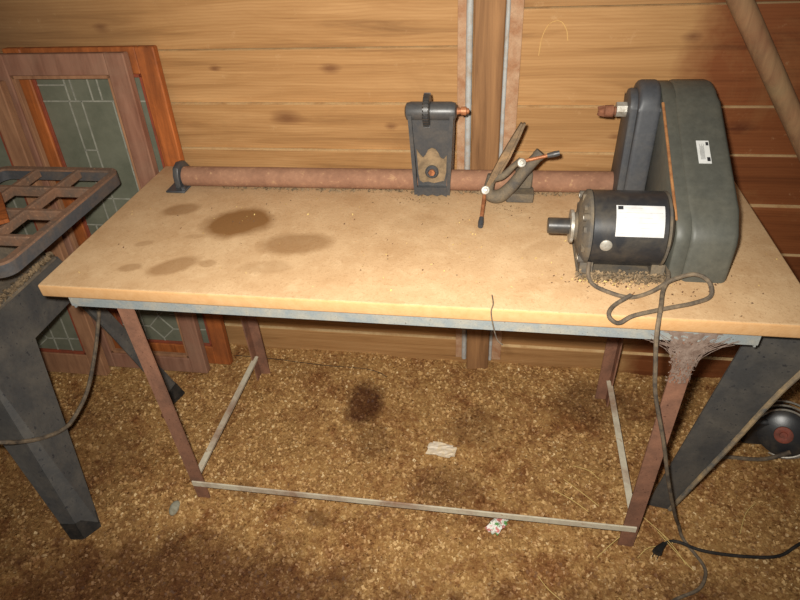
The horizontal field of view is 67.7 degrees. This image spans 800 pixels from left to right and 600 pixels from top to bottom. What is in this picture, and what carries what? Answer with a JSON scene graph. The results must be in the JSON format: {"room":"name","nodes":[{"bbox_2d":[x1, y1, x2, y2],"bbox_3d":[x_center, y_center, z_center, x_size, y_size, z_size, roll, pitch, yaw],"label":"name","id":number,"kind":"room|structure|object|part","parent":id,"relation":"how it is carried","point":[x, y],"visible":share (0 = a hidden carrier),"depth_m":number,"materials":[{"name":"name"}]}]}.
{"room":"workshop shed","nodes":[
{"label":"workshop shed","id":0,"kind":"room"},
{"bbox_2d":[0,0,799,379],"bbox_3d":[0.060,-0.738,1.456,5.600,2.440,0.038,3,38,9],"label":"wall","id":1,"kind":"structure","parent":0,"point":[250,83],"depth_m":1.58,"materials":[{"name":"brown wood"}]},
{"bbox_2d":[456,0,466,356],"bbox_3d":[0.150,-0.749,1.413,0.025,2.380,0.020,3,38,9],"label":"trim","id":2,"kind":"structure","parent":1,"relation":"attached to","point":[462,4],"depth_m":1.55,"materials":[{"name":"brown wood"}]},
{"bbox_2d":[462,0,473,358],"bbox_3d":[0.166,-0.742,1.401,0.017,2.380,0.017,3,38,9],"label":"trim","id":3,"kind":"structure","parent":1,"relation":"attached to","point":[470,3],"depth_m":1.54,"materials":[{"name":"grey metal"}]},
{"bbox_2d":[466,0,505,368],"bbox_3d":[0.214,-0.723,1.406,0.075,2.420,0.042,3,38,9],"label":"wooden post","id":4,"kind":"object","parent":1,"relation":"attached to","point":[489,15],"depth_m":1.53,"materials":[{"name":"brown wood"}]},
{"bbox_2d":[488,0,510,359],"bbox_3d":[0.255,-0.737,1.388,0.011,2.380,0.011,3,38,9],"label":"trim","id":5,"kind":"structure","parent":1,"relation":"attached to","point":[508,2],"depth_m":1.52,"materials":[{"name":"grey metal"}]},
{"bbox_2d":[491,0,523,359],"bbox_3d":[0.277,-0.743,1.393,0.032,2.380,0.020,3,38,9],"label":"trim","id":6,"kind":"structure","parent":1,"relation":"attached to","point":[517,6],"depth_m":1.52,"materials":[{"name":"brown wood"}]},
{"bbox_2d":[538,20,567,55],"bbox_3d":[0.375,-0.637,1.452,0.069,0.082,0.006,4,38,10],"label":"loop","id":7,"kind":"object","parent":1,"relation":"attached to","point":[555,20],"visible":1,"depth_m":1.44,"materials":[{"name":"beige"}]},
{"bbox_2d":[0,344,799,599],"bbox_3d":[-0.057,0.915,1.254,5.600,0.050,2.375,3,38,9],"label":"floor","id":8,"kind":"structure","parent":0,"point":[285,479],"depth_m":1.71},
{"bbox_2d":[0,81,110,375],"bbox_3d":[-1.303,-0.178,1.940,0.460,1.017,0.132,3,38,9],"label":"leaded window","id":9,"kind":"structure","parent":8,"relation":"on","point":[66,345],"depth_m":2.04,"materials":[{"name":"beige wood"}]},
{"bbox_3d":[-1.303,-0.182,1.939,0.346,0.844,0.091,3,38,9],"label":"pane","id":10,"kind":"part","parent":9,"relation":"part of","materials":[{"name":"green glass"}]},
{"bbox_3d":[-1.286,0.220,2.182,0.350,0.090,0.034,3,38,9],"label":"rail","id":11,"kind":"part","parent":9,"relation":"part of","materials":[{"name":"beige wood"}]},
{"bbox_2d":[0,166,184,539],"bbox_3d":[-1.306,0.124,1.734,1.008,0.806,0.660,3,38,9],"label":"saw","id":12,"kind":"object","parent":8,"relation":"on","point":[29,406],"visible":0.94,"depth_m":1.56,"materials":[{"name":"black paint"}]},
{"bbox_2d":[0,192,9,224],"bbox_3d":[-1.011,-0.230,1.497,0.036,0.010,0.184,-24,42,-25],"label":"wood offcut","id":13,"kind":"object","parent":12,"relation":"on","point":[4,218],"visible":1,"depth_m":1.46,"materials":[{"name":"orange wood"}]},
{"bbox_2d":[0,251,53,306],"bbox_3d":[-0.991,-0.027,1.519,0.044,0.019,0.347,3,38,9],"label":"ridge","id":14,"kind":"object","parent":12,"relation":"on","point":[49,254],"visible":1,"depth_m":1.56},
{"bbox_3d":[-0.940,0.348,1.562,0.194,0.618,0.240,-31,45,-31],"label":"leg","id":15,"kind":"part","parent":12,"relation":"part of","materials":[{"name":"black paint"}]},
{"bbox_2d":[0,307,100,444],"bbox_3d":[-0.956,0.204,1.607,0.149,0.228,0.542,3,38,9],"label":"cord","id":16,"kind":"object","parent":12,"relation":"hanging from","point":[21,441],"visible":0.82,"depth_m":1.66,"materials":[{"name":"black rubber"}]},
{"bbox_3d":[-0.896,0.113,1.867,0.268,0.618,0.084,-12,38,-11],"label":"leg","id":17,"kind":"part","parent":12,"relation":"part of","materials":[{"name":"black paint"}]},
{"bbox_2d":[0,45,232,372],"bbox_3d":[-0.880,-0.222,1.906,0.488,1.083,0.162,3,38,9],"label":"leaded window","id":18,"kind":"structure","parent":8,"relation":"on","point":[77,123],"depth_m":1.74,"materials":[{"name":"orange wood"}]},
{"bbox_3d":[-0.936,-0.644,1.628,0.304,0.058,0.031,3,38,9],"label":"rail","id":19,"kind":"part","parent":18,"relation":"part of","materials":[{"name":"brown wood"}]},
{"bbox_3d":[-0.881,-0.663,1.650,0.344,0.071,0.029,3,38,9],"label":"rail","id":20,"kind":"part","parent":18,"relation":"part of","materials":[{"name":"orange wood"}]},
{"bbox_3d":[-0.916,-0.210,1.899,0.420,1.078,0.126,3,38,9],"label":"empty window sash","id":21,"kind":"part","parent":18,"relation":"part of","materials":[{"name":"brown wood"}]},
{"bbox_3d":[-0.860,-0.240,1.923,0.340,0.931,0.077,3,38,9],"label":"pane","id":22,"kind":"part","parent":18,"relation":"part of","materials":[{"name":"green glass"}]},
{"bbox_3d":[-0.897,0.221,2.169,0.304,0.063,0.031,3,38,9],"label":"rail","id":23,"kind":"part","parent":18,"relation":"part of","materials":[{"name":"brown wood"}]},
{"bbox_3d":[-0.840,0.187,2.196,0.344,0.078,0.030,3,38,9],"label":"rail","id":24,"kind":"part","parent":18,"relation":"part of","materials":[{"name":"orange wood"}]},
{"bbox_2d":[236,355,385,376],"bbox_3d":[-0.326,0.230,2.160,0.583,0.005,0.024,6,38,13],"label":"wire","id":25,"kind":"object","parent":8,"relation":"on","point":[236,355],"visible":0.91,"depth_m":2.15,"materials":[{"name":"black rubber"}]},
{"bbox_2d":[0,343,799,599],"bbox_3d":[-0.086,0.625,1.631,3.411,0.053,1.418,3,38,9],"label":"sawdust","id":26,"kind":"object","parent":8,"relation":"on","point":[101,382],"visible":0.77,"depth_m":1.71},
{"bbox_2d":[169,500,179,515],"bbox_3d":[-0.645,0.594,1.704,0.027,0.021,0.048,3,38,9],"label":"stone","id":27,"kind":"object","parent":26,"relation":"on","point":[174,507],"visible":1,"depth_m":1.70,"materials":[{"name":"grey stone"}]},
{"bbox_2d":[425,441,456,457],"bbox_3d":[0.127,0.456,1.817,0.090,0.007,0.052,8,39,15],"label":"paper scrap","id":28,"kind":"object","parent":26,"relation":"on","point":[441,449],"visible":1,"depth_m":1.82,"materials":[{"name":"beige paper"}]},
{"bbox_2d":[658,532,693,570],"bbox_3d":[0.703,0.641,1.524,0.005,0.006,0.121,-18,39,-18],"label":"stalk","id":29,"kind":"object","parent":26,"relation":"on","point":[658,532],"visible":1,"depth_m":1.52,"materials":[{"name":"beige plant"}]},
{"bbox_2d":[38,166,799,546],"bbox_3d":[0.051,0.132,1.644,1.569,0.772,0.607,3,38,9],"label":"bench","id":30,"kind":"object","parent":8,"relation":"on","point":[170,267],"visible":0.82,"depth_m":1.31,"materials":[{"name":"wood"}]},
{"bbox_3d":[-0.584,0.281,1.532,0.038,0.736,0.038,3,38,9],"label":"leg","id":31,"kind":"part","parent":30,"relation":"part of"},
{"bbox_3d":[-0.507,-0.016,1.918,0.038,0.736,0.038,3,38,9],"label":"leg","id":32,"kind":"part","parent":30,"relation":"part of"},
{"bbox_2d":[223,187,578,195],"bbox_3d":[0.128,-0.280,1.536,1.242,0.011,0.039,3,38,8],"label":"sawdust","id":33,"kind":"object","parent":30,"relation":"on","point":[331,189],"visible":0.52,"depth_m":1.56},
{"bbox_3d":[-0.030,0.032,1.217,1.410,0.024,0.024,3,38,9],"label":"rail","id":34,"kind":"part","parent":30,"relation":"part of","materials":[{"name":"metal"}]},
{"bbox_2d":[79,197,776,293],"bbox_3d":[0.032,-0.168,1.399,1.530,0.004,0.497,3,38,9],"label":"chips","id":35,"kind":"object","parent":30,"relation":"on","point":[558,197],"visible":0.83,"depth_m":1.23,"materials":[{"name":"wood"}]},
{"bbox_2d":[117,190,765,313],"bbox_3d":[0.072,-0.172,1.400,1.461,0.004,0.572,3,38,9],"label":"crumbs","id":36,"kind":"object","parent":30,"relation":"on","point":[597,281],"visible":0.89,"depth_m":1.20,"materials":[{"name":"brown wood"}]},
{"bbox_2d":[166,79,738,282],"bbox_3d":[0.007,-0.318,1.370,1.344,0.280,0.468,3,38,9],"label":"lathe","id":37,"kind":"object","parent":30,"relation":"on","point":[671,137],"visible":0.98,"depth_m":1.35,"materials":[{"name":"grey metal"}]},
{"bbox_2d":[425,165,438,177],"bbox_3d":[0.080,-0.320,1.489,0.034,0.034,0.009,3,38,9],"label":"washer","id":38,"kind":"object","parent":37,"relation":"in","point":[431,171],"depth_m":1.49,"materials":[{"name":"grey metal"}]},
{"bbox_3d":[0.198,-0.227,1.422,0.009,0.037,0.095,5,38,11],"label":"lock lever","id":39,"kind":"part","parent":37,"relation":"part of","materials":[{"name":"metal"}]},
{"bbox_3d":[0.206,-0.265,1.440,0.022,0.024,0.020,3,38,9],"label":"knob","id":40,"kind":"part","parent":37,"relation":"part of","materials":[{"name":"metal"}]},
{"bbox_3d":[0.245,-0.336,1.403,0.090,0.170,0.022,0,37,5],"label":"rest blade","id":41,"kind":"part","parent":37,"relation":"part of","materials":[{"name":"brown metal"}]},
{"bbox_3d":[0.272,-0.295,1.431,0.148,0.133,0.036,-2,37,2],"label":"support arm","id":42,"kind":"part","parent":37,"relation":"part of","materials":[{"name":"metal"}]},
{"bbox_3d":[0.283,-0.320,1.390,0.022,0.024,0.020,3,38,9],"label":"knob","id":43,"kind":"part","parent":37,"relation":"part of","materials":[{"name":"metal"}]},
{"bbox_3d":[0.317,-0.331,1.391,0.066,0.026,0.008,4,38,10],"label":"adjusting lever","id":44,"kind":"part","parent":37,"relation":"part of","materials":[{"name":"metal"}]},
{"bbox_2d":[699,144,704,158],"bbox_3d":[0.609,-0.299,1.200,0.008,0.018,0.037,3,38,9],"label":"print","id":45,"kind":"object","parent":37,"relation":"on","point":[701,146],"depth_m":1.20},
{"bbox_2d":[490,295,502,344],"bbox_3d":[0.183,0.041,1.175,0.023,0.087,0.060,-13,38,-12],"label":"thread","id":46,"kind":"object","parent":30,"relation":"hanging from","point":[492,295],"visible":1,"depth_m":1.16},
{"bbox_3d":[0.644,0.043,1.740,0.038,0.736,0.038,3,38,9],"label":"leg","id":47,"kind":"part","parent":30,"relation":"part of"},
{"bbox_2d":[547,189,675,278],"bbox_3d":[0.419,-0.145,1.208,0.235,0.156,0.153,3,38,9],"label":"motor","id":48,"kind":"object","parent":30,"relation":"on","point":[611,230],"visible":0.99,"depth_m":1.15,"materials":[{"name":"black metal"}]},
{"bbox_3d":[0.456,-0.149,1.132,0.088,0.046,0.040,3,38,9],"label":"rating plate","id":49,"kind":"part","parent":48,"relation":"part of","materials":[{"name":"white paper"}]},
{"bbox_2d":[619,208,662,233],"bbox_3d":[0.455,-0.150,1.129,0.080,0.038,0.033,3,38,9],"label":"print","id":50,"kind":"object","parent":48,"relation":"attached to","point":[631,220],"depth_m":1.13},
{"bbox_2d":[575,269,665,286],"bbox_3d":[0.441,-0.046,1.191,0.181,0.019,0.051,3,38,9],"label":"motor dust","id":51,"kind":"object","parent":30,"relation":"on","point":[602,276],"visible":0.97,"depth_m":1.19,"materials":[{"name":"brown wood"}]},
{"bbox_2d":[586,262,713,599],"bbox_3d":[0.556,0.311,1.319,0.245,0.802,0.405,-28,44,-29],"label":"power cord","id":52,"kind":"object","parent":30,"relation":"hanging from","point":[662,286],"visible":0.98,"depth_m":1.14,"materials":[{"name":"grey rubber"}]},
{"bbox_3d":[0.573,0.341,1.354,0.038,0.736,0.038,3,38,9],"label":"leg","id":53,"kind":"part","parent":30,"relation":"part of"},
{"bbox_2d":[645,331,737,383],"bbox_3d":[0.551,0.113,1.151,0.168,0.137,0.005,3,38,9],"label":"cobweb","id":54,"kind":"object","parent":30,"relation":"attached to","point":[687,349],"visible":0.98,"depth_m":1.13},
{"bbox_2d":[485,518,507,535],"bbox_3d":[0.263,0.603,1.602,0.063,0.016,0.037,-31,45,-31],"label":"wrapper","id":55,"kind":"object","parent":8,"relation":"on","point":[495,526],"visible":0.87,"depth_m":1.60,"materials":[{"name":"paper"}]},
{"bbox_2d":[647,336,799,510],"bbox_3d":[1.112,0.319,1.334,0.918,0.725,0.075,3,38,9],"label":"stand","id":56,"kind":"object","parent":8,"relation":"on","point":[756,377],"visible":0.97,"depth_m":1.33,"materials":[{"name":"black paint"}]},
{"bbox_2d":[652,539,799,559],"bbox_3d":[0.882,0.627,1.522,0.488,0.022,0.075,-5,37,-1],"label":"lead","id":57,"kind":"object","parent":8,"relation":"on","point":[658,550],"visible":1,"depth_m":1.51,"materials":[{"name":"black rubber"}]},
{"bbox_2d":[722,398,799,460],"bbox_3d":[1.060,0.377,1.764,0.299,0.170,0.178,3,38,9],"label":"motor","id":58,"kind":"object","parent":8,"relation":"on","point":[777,429],"visible":0.7,"depth_m":1.72,"materials":[{"name":"black metal"}]},
{"bbox_2d":[725,0,799,161],"bbox_3d":[1.061,-0.334,1.522,1.118,1.521,0.050,3,38,9],"label":"wooden pole","id":59,"kind":"object","parent":8,"relation":"on","point":[746,14],"visible":1,"depth_m":1.38,"materials":[{"name":"brown wood"}]}
]}

